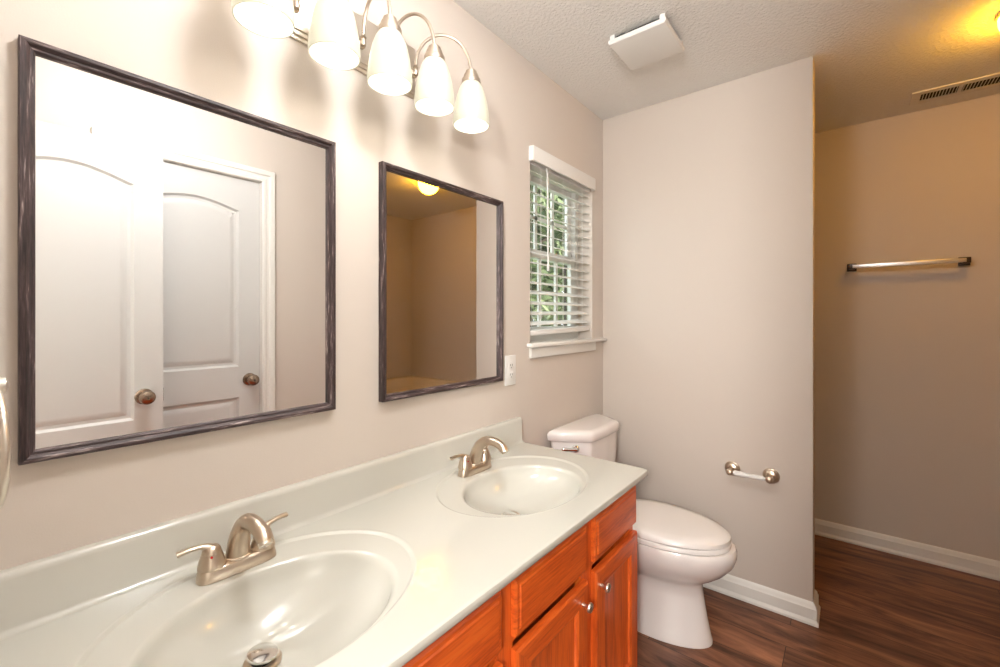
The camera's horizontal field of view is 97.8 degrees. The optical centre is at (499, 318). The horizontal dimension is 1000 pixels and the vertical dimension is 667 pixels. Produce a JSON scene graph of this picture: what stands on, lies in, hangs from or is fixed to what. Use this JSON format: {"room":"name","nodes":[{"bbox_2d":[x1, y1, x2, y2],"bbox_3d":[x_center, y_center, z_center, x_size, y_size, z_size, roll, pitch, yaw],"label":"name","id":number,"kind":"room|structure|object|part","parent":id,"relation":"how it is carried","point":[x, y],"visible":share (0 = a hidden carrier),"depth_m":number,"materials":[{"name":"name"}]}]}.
{"room":"bathroom","nodes":[
{"label":"bathroom","id":0,"kind":"room"},
{"bbox_2d":[0,0,602,570],"bbox_3d":[0.107,0.092,2.003,0.140,2.440,3.540,0,0,39],"label":"wall","id":1,"kind":"structure","parent":0,"point":[197,47],"depth_m":1.21,"materials":[{"name":"beige paint"}]},
{"bbox_2d":[18,34,335,465],"bbox_3d":[-0.628,-0.114,0.956,0.022,0.719,0.575,0,0,39],"label":"wall mirror","id":2,"kind":"object","parent":1,"relation":"attached to","point":[177,247],"visible":1,"depth_m":0.88,"materials":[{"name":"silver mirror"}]},
{"bbox_2d":[231,0,488,133],"bbox_3d":[-0.328,-0.756,1.179,0.213,0.284,0.748,0,0,39],"label":"vanity light","id":3,"kind":"object","parent":1,"relation":"attached to","point":[336,37],"visible":1,"depth_m":1.12,"materials":[{"name":"satin nickel"},{"name":"frosted white glass"}]},
{"bbox_3d":[-0.487,-0.681,0.902,0.116,0.134,0.116,0,0,39],"label":"lamp shade","id":4,"kind":"part","parent":3,"relation":"part of","materials":[{"name":"beige glass"}]},
{"bbox_3d":[-0.494,-0.829,0.997,0.028,0.139,0.197,0,0,-10],"label":"arm","id":5,"kind":"part","parent":3,"relation":"part of","materials":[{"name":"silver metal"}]},
{"bbox_3d":[-0.389,-0.681,1.026,0.116,0.134,0.116,0,0,39],"label":"lamp shade","id":6,"kind":"part","parent":3,"relation":"part of","materials":[{"name":"beige glass"}]},
{"bbox_3d":[-0.340,-0.829,1.189,0.138,0.139,0.028,0,0,39],"label":"arm","id":7,"kind":"part","parent":3,"relation":"part of","materials":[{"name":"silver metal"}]},
{"bbox_3d":[-0.290,-0.681,1.149,0.116,0.134,0.116,0,0,39],"label":"lamp shade","id":8,"kind":"part","parent":3,"relation":"part of","materials":[{"name":"beige glass"}]},
{"bbox_3d":[-0.263,-0.829,1.288,0.158,0.139,0.027,0,0,13],"label":"arm","id":9,"kind":"part","parent":3,"relation":"part of","materials":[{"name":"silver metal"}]},
{"bbox_3d":[-0.191,-0.681,1.272,0.116,0.134,0.116,0,0,39],"label":"lamp shade","id":10,"kind":"part","parent":3,"relation":"part of","materials":[{"name":"beige glass"}]},
{"bbox_3d":[-0.185,-0.829,1.381,0.197,0.139,0.028,0,0,-3],"label":"arm","id":11,"kind":"part","parent":3,"relation":"part of","materials":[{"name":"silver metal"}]},
{"bbox_3d":[-0.092,-0.681,1.395,0.116,0.134,0.116,0,0,39],"label":"lamp shade","id":12,"kind":"part","parent":3,"relation":"part of","materials":[{"name":"beige glass"}]},
{"bbox_2d":[379,161,502,401],"bbox_3d":[-0.174,-0.108,1.523,0.022,0.716,0.577,0,0,39],"label":"wall mirror","id":13,"kind":"object","parent":1,"relation":"attached to","point":[441,242],"visible":1,"depth_m":1.48,"materials":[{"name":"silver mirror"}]},
{"bbox_2d":[505,355,515,385],"bbox_3d":[0.044,0.215,1.806,0.008,0.123,0.072,0,0,39],"label":"wall outlet","id":14,"kind":"object","parent":1,"relation":"attached to","point":[510,361],"visible":1,"depth_m":1.80,"materials":[{"name":"white plastic"}]},
{"bbox_2d":[509,362,513,368],"bbox_3d":[0.046,0.195,1.804,0.002,0.028,0.032,0,0,39],"label":"receptacle","id":15,"kind":"object","parent":14,"relation":"attached to","point":[511,364],"depth_m":1.80,"materials":[{"name":"white plastic"}]},
{"bbox_2d":[509,371,513,377],"bbox_3d":[0.046,0.234,1.804,0.002,0.028,0.032,0,0,39],"label":"receptacle","id":16,"kind":"object","parent":14,"relation":"attached to","point":[511,373],"depth_m":1.80,"materials":[{"name":"white plastic"}]},
{"bbox_2d":[527,173,606,357],"bbox_3d":[0.307,-0.279,2.224,0.173,0.909,0.745,0,0,39],"label":"window","id":17,"kind":"structure","parent":1,"relation":"in","point":[559,343],"depth_m":2.28,"materials":[{"name":"white paint"}]},
{"bbox_3d":[0.224,-0.496,2.231,0.020,0.405,0.525,0,0,39],"label":"sash","id":18,"kind":"part","parent":17,"relation":"part of","materials":[{"name":"white paint"}]},
{"bbox_3d":[0.242,-0.126,2.216,0.020,0.415,0.525,0,0,39],"label":"sash","id":19,"kind":"part","parent":17,"relation":"part of","materials":[{"name":"white paint"}]},
{"bbox_3d":[0.233,-0.311,2.224,0.050,0.845,0.595,0,0,39],"label":"frame","id":20,"kind":"part","parent":17,"relation":"part of","materials":[{"name":"white paint"}]},
{"bbox_2d":[529,145,595,335],"bbox_3d":[0.299,-0.338,2.161,0.087,0.836,0.598,0,0,39],"label":"window blind","id":21,"kind":"object","parent":17,"relation":"attached to","point":[544,165],"visible":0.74,"depth_m":2.11,"materials":[{"name":"white plastic"}]},
{"bbox_3d":[0.168,-0.318,2.023,0.055,0.760,0.002,0,0,39],"label":"ladder cord","id":22,"kind":"part","parent":21,"relation":"part of","materials":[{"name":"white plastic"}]},
{"bbox_3d":[0.291,0.061,2.177,0.054,0.037,0.579,0,0,39],"label":"rail","id":23,"kind":"part","parent":21,"relation":"part of","materials":[{"name":"white plastic"}]},
{"bbox_3d":[0.212,-0.308,2.240,0.006,0.780,0.495,0,0,39],"label":"screen frame","id":24,"kind":"part","parent":17,"relation":"part of","materials":[{"name":"white metal"}]},
{"bbox_3d":[0.328,0.119,2.208,0.119,0.019,0.745,0,0,39],"label":"sill","id":25,"kind":"part","parent":17,"relation":"part of","materials":[{"name":"white paint"}]},
{"bbox_2d":[603,56,814,601],"bbox_3d":[1.000,0.092,2.225,0.976,2.440,0.115,0,0,39],"label":"wall partition","id":26,"kind":"structure","parent":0,"point":[709,193],"depth_m":2.09,"materials":[{"name":"beige paint"}]},
{"bbox_2d":[724,461,779,483],"bbox_3d":[1.140,0.712,1.990,0.225,0.068,0.076,0,0,39],"label":"toilet paper holder","id":27,"kind":"object","parent":26,"relation":"attached to","point":[771,476],"visible":1,"depth_m":1.97,"materials":[{"name":"silver metal"}]},
{"bbox_3d":[1.078,0.712,2.040,0.068,0.068,0.076,0,0,39],"label":"post","id":28,"kind":"part","parent":27,"relation":"part of","materials":[{"name":"silver metal"}]},
{"bbox_3d":[1.201,0.712,1.941,0.068,0.068,0.076,0,0,39],"label":"post","id":29,"kind":"part","parent":27,"relation":"part of","materials":[{"name":"silver metal"}]},
{"bbox_2d":[703,574,820,627],"bbox_3d":[1.008,1.266,2.219,0.996,0.092,0.155,0,0,39],"label":"baseboard","id":30,"kind":"structure","parent":26,"relation":"attached to","point":[796,608],"depth_m":1.96,"materials":[{"name":"white paint"}]},
{"bbox_2d":[453,0,999,132],"bbox_3d":[1.260,-1.203,1.067,3.110,0.150,3.560,0,0,39],"label":"ceiling","id":31,"kind":"structure","parent":0,"point":[870,57],"depth_m":1.80,"materials":[{"name":"white paint"}]},
{"bbox_2d":[608,13,684,69],"bbox_3d":[0.595,-1.109,1.766,0.227,0.038,0.236,0,0,39],"label":"exhaust fan","id":32,"kind":"object","parent":31,"relation":"attached to","point":[656,40],"visible":1,"depth_m":1.74,"materials":[{"name":"white plastic"}]},
{"bbox_2d":[909,72,999,105],"bbox_3d":[2.254,-1.123,2.136,0.356,0.010,0.158,0,0,39],"label":"ceiling vent","id":33,"kind":"object","parent":31,"relation":"in","point":[993,80],"visible":1,"depth_m":2.14,"materials":[{"name":"white metal"}]},
{"bbox_2d":[995,12,999,30],"bbox_3d":[1.926,-1.074,1.575,0.184,0.108,0.184,0,0,39],"label":"ceiling light","id":34,"kind":"object","parent":31,"relation":"attached to","point":[997,18],"visible":1,"depth_m":1.62,"materials":[{"name":"yellow glass"}]},
{"bbox_2d":[637,535,999,666],"bbox_3d":[1.260,1.362,1.067,3.110,0.100,3.560,0,0,39],"label":"floor","id":35,"kind":"structure","parent":0,"point":[879,608],"depth_m":1.88,"materials":[{"name":"brown wood"}]},
{"bbox_2d":[402,485,636,666],"bbox_3d":[-0.190,0.926,1.074,0.559,0.772,1.498,0,0,39],"label":"vanity cabinet","id":36,"kind":"object","parent":35,"relation":"on","point":[576,606],"visible":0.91,"depth_m":1.15,"materials":[{"name":"brown wood"}]},
{"bbox_2d":[0,417,647,666],"bbox_3d":[-0.181,0.536,1.083,0.562,0.234,1.524,0,0,39],"label":"countertop","id":37,"kind":"structure","parent":36,"relation":"on","point":[375,561],"depth_m":0.90,"materials":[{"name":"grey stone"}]},
{"bbox_2d":[176,512,287,585],"bbox_3d":[-0.506,0.458,0.882,0.171,0.130,0.214,0,0,39],"label":"faucet","id":38,"kind":"object","parent":37,"relation":"on","point":[213,566],"visible":1,"depth_m":0.88,"materials":[{"name":"silver metal"}]},
{"bbox_3d":[-0.591,0.474,0.865,0.049,0.050,0.082,0,0,39],"label":"handle","id":39,"kind":"part","parent":38,"relation":"part of","materials":[{"name":"silver metal"}]},
{"bbox_3d":[-0.549,0.510,0.916,0.049,0.026,0.150,0,0,39],"label":"plate","id":40,"kind":"part","parent":38,"relation":"part of","materials":[{"name":"silver metal"}]},
{"bbox_3d":[-0.506,0.450,0.881,0.165,0.113,0.046,0,0,39],"label":"spout","id":41,"kind":"part","parent":38,"relation":"part of","materials":[{"name":"silver metal"}]},
{"bbox_3d":[-0.508,0.473,0.967,0.049,0.052,0.083,0,0,39],"label":"handle","id":42,"kind":"part","parent":38,"relation":"part of","materials":[{"name":"silver metal"}]},
{"bbox_2d":[242,642,281,666],"bbox_3d":[-0.430,0.626,0.791,0.063,0.050,0.063,0,0,39],"label":"sink drain","id":43,"kind":"object","parent":37,"relation":"in","point":[259,655],"visible":1,"depth_m":0.79,"materials":[{"name":"silver metal"}]},
{"bbox_2d":[450,436,507,477],"bbox_3d":[-0.042,0.458,1.461,0.171,0.130,0.214,0,0,39],"label":"faucet","id":44,"kind":"object","parent":37,"relation":"on","point":[479,459],"visible":1,"depth_m":1.45,"materials":[{"name":"silver metal"}]},
{"bbox_3d":[-0.126,0.474,1.444,0.049,0.050,0.082,0,0,39],"label":"handle","id":45,"kind":"part","parent":44,"relation":"part of","materials":[{"name":"silver metal"}]},
{"bbox_3d":[-0.085,0.510,1.495,0.049,0.026,0.150,0,0,39],"label":"plate","id":46,"kind":"part","parent":44,"relation":"part of","materials":[{"name":"silver metal"}]},
{"bbox_3d":[-0.044,0.473,1.546,0.049,0.052,0.083,0,0,39],"label":"handle","id":47,"kind":"part","parent":44,"relation":"part of","materials":[{"name":"silver metal"}]},
{"bbox_3d":[-0.042,0.450,1.460,0.165,0.113,0.046,0,0,39],"label":"spout","id":48,"kind":"part","parent":44,"relation":"part of","materials":[{"name":"silver metal"}]},
{"bbox_2d":[502,511,519,514],"bbox_3d":[0.034,0.631,1.370,0.063,0.040,0.063,0,0,39],"label":"sink drain","id":49,"kind":"object","parent":37,"relation":"in","point":[504,512],"visible":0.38,"depth_m":1.37,"materials":[{"name":"silver metal"}]},
{"bbox_3d":[-0.103,0.641,0.795,0.017,0.128,0.336,0,0,39],"label":"drawer","id":50,"kind":"part","parent":36,"relation":"part of","materials":[{"name":"brown wood"}]},
{"bbox_3d":[-0.103,0.972,0.795,0.018,0.480,0.336,0,0,39],"label":"cabinet door","id":51,"kind":"part","parent":36,"relation":"part of","materials":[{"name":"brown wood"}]},
{"bbox_3d":[0.135,0.641,1.093,0.017,0.128,0.335,0,0,39],"label":"drawer","id":52,"kind":"part","parent":36,"relation":"part of","materials":[{"name":"brown wood"}]},
{"bbox_3d":[0.136,0.972,1.093,0.018,0.480,0.335,0,0,39],"label":"cabinet door","id":53,"kind":"part","parent":36,"relation":"part of","materials":[{"name":"brown wood"}]},
{"bbox_3d":[-0.016,0.881,0.935,0.020,0.682,1.498,0,0,39],"label":"frame","id":54,"kind":"part","parent":36,"relation":"part of","materials":[{"name":"brown wood"}]},
{"bbox_3d":[0.237,0.782,1.183,0.028,0.027,0.027,0,0,39],"label":"knob","id":55,"kind":"part","parent":36,"relation":"part of","materials":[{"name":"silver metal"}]},
{"bbox_3d":[0.307,0.782,1.269,0.028,0.027,0.027,0,0,39],"label":"knob","id":56,"kind":"part","parent":36,"relation":"part of","materials":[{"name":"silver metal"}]},
{"bbox_3d":[0.368,0.641,1.383,0.017,0.128,0.315,0,0,39],"label":"drawer","id":57,"kind":"part","parent":36,"relation":"part of","materials":[{"name":"brown wood"}]},
{"bbox_3d":[0.368,0.972,1.383,0.018,0.480,0.315,0,0,39],"label":"cabinet door","id":58,"kind":"part","parent":36,"relation":"part of","materials":[{"name":"brown wood"}]},
{"bbox_2d":[547,414,736,648],"bbox_3d":[0.647,0.911,1.953,0.746,0.802,0.491,0,0,39],"label":"toilet","id":59,"kind":"object","parent":35,"relation":"on","point":[680,550],"visible":0.62,"depth_m":1.77,"materials":[{"name":"white ceramic"}]},
{"bbox_3d":[0.316,0.588,1.958,0.084,0.032,0.037,0,0,-2],"label":"flush lever","id":60,"kind":"part","parent":59,"relation":"part of","materials":[{"name":"silver metal"}]},
{"bbox_3d":[0.434,0.535,2.124,0.199,0.050,0.491,0,0,39],"label":"tank lid","id":61,"kind":"part","parent":59,"relation":"part of","materials":[{"name":"white ceramic"}]},
{"bbox_3d":[0.435,0.736,2.125,0.173,0.352,0.456,0,0,39],"label":"tank","id":62,"kind":"part","parent":59,"relation":"part of","materials":[{"name":"white ceramic"}]},
{"bbox_3d":[0.719,0.872,1.866,0.482,0.032,0.358,0,0,39],"label":"seat","id":63,"kind":"part","parent":59,"relation":"part of","materials":[{"name":"white plastic"}]},
{"bbox_3d":[0.719,0.900,1.865,0.483,0.020,0.358,0,0,39],"label":"seat","id":64,"kind":"part","parent":59,"relation":"part of","materials":[{"name":"white plastic"}]},
{"bbox_2d":[815,94,999,560],"bbox_3d":[2.390,0.092,2.365,2.970,2.440,0.120,0,0,39],"label":"wall","id":65,"kind":"structure","parent":0,"point":[907,358],"depth_m":2.40,"materials":[{"name":"beige paint"}]},
{"bbox_2d":[815,518,999,580],"bbox_3d":[1.960,1.266,2.620,1.980,0.092,0.020,0,0,39],"label":"baseboard","id":66,"kind":"structure","parent":65,"relation":"attached to","point":[956,560],"depth_m":2.38,"materials":[{"name":"white paint"}]},
{"bbox_2d":[847,257,970,271],"bbox_3d":[2.209,-0.295,2.379,0.498,0.044,0.084,0,0,39],"label":"towel bar","id":67,"kind":"object","parent":65,"relation":"attached to","point":[962,261],"visible":1,"depth_m":2.33,"materials":[{"name":"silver metal"}]},
{"bbox_3d":[2.034,-0.295,2.523,0.044,0.044,0.078,0,0,39],"label":"post","id":68,"kind":"part","parent":67,"relation":"part of","materials":[{"name":"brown metal"}]},
{"bbox_3d":[2.388,-0.295,2.239,0.044,0.044,0.078,0,0,39],"label":"post","id":69,"kind":"part","parent":67,"relation":"part of","materials":[{"name":"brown metal"}]},
{"bbox_3d":[-0.370,0.092,0.187,1.388,2.440,0.110,0,0,39],"label":"wall","id":70,"kind":"structure","parent":0,"visible":0},
{"bbox_2d":[0,377,10,507],"bbox_3d":[-0.685,0.159,0.560,0.162,0.185,0.076,0,0,39],"label":"towel ring","id":71,"kind":"object","parent":70,"relation":"attached to","point":[5,442],"visible":1,"depth_m":0.54,"materials":[{"name":"silver metal"}]},
{"bbox_3d":[-0.689,0.091,0.563,0.048,0.048,0.076,0,0,39],"label":"post","id":72,"kind":"part","parent":71,"relation":"part of","materials":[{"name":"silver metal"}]},
{"label":"outside","id":73,"kind":"structure","parent":0,"visible":0},
{"bbox_3d":[-11.543,1.637,11.820,29.400,0.050,28.000,0,0,39],"label":"ground","id":74,"kind":"structure","parent":73,"visible":0},
{"bbox_2d":[530,185,566,326],"bbox_3d":[0.340,-0.710,6.519,2.855,4.732,3.462,0,0,39],"label":"tree","id":75,"kind":"object","parent":74,"relation":"on","point":[542,230],"visible":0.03,"depth_m":5.96,"materials":[{"name":"green plant"}]},
{"bbox_2d":[535,191,566,326],"bbox_3d":[1.325,-1.689,10.300,3.892,6.607,4.317,0,0,4],"label":"tree","id":76,"kind":"object","parent":74,"relation":"on","point":[560,278],"visible":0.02,"depth_m":9.61,"materials":[{"name":"plant"}]}
]}

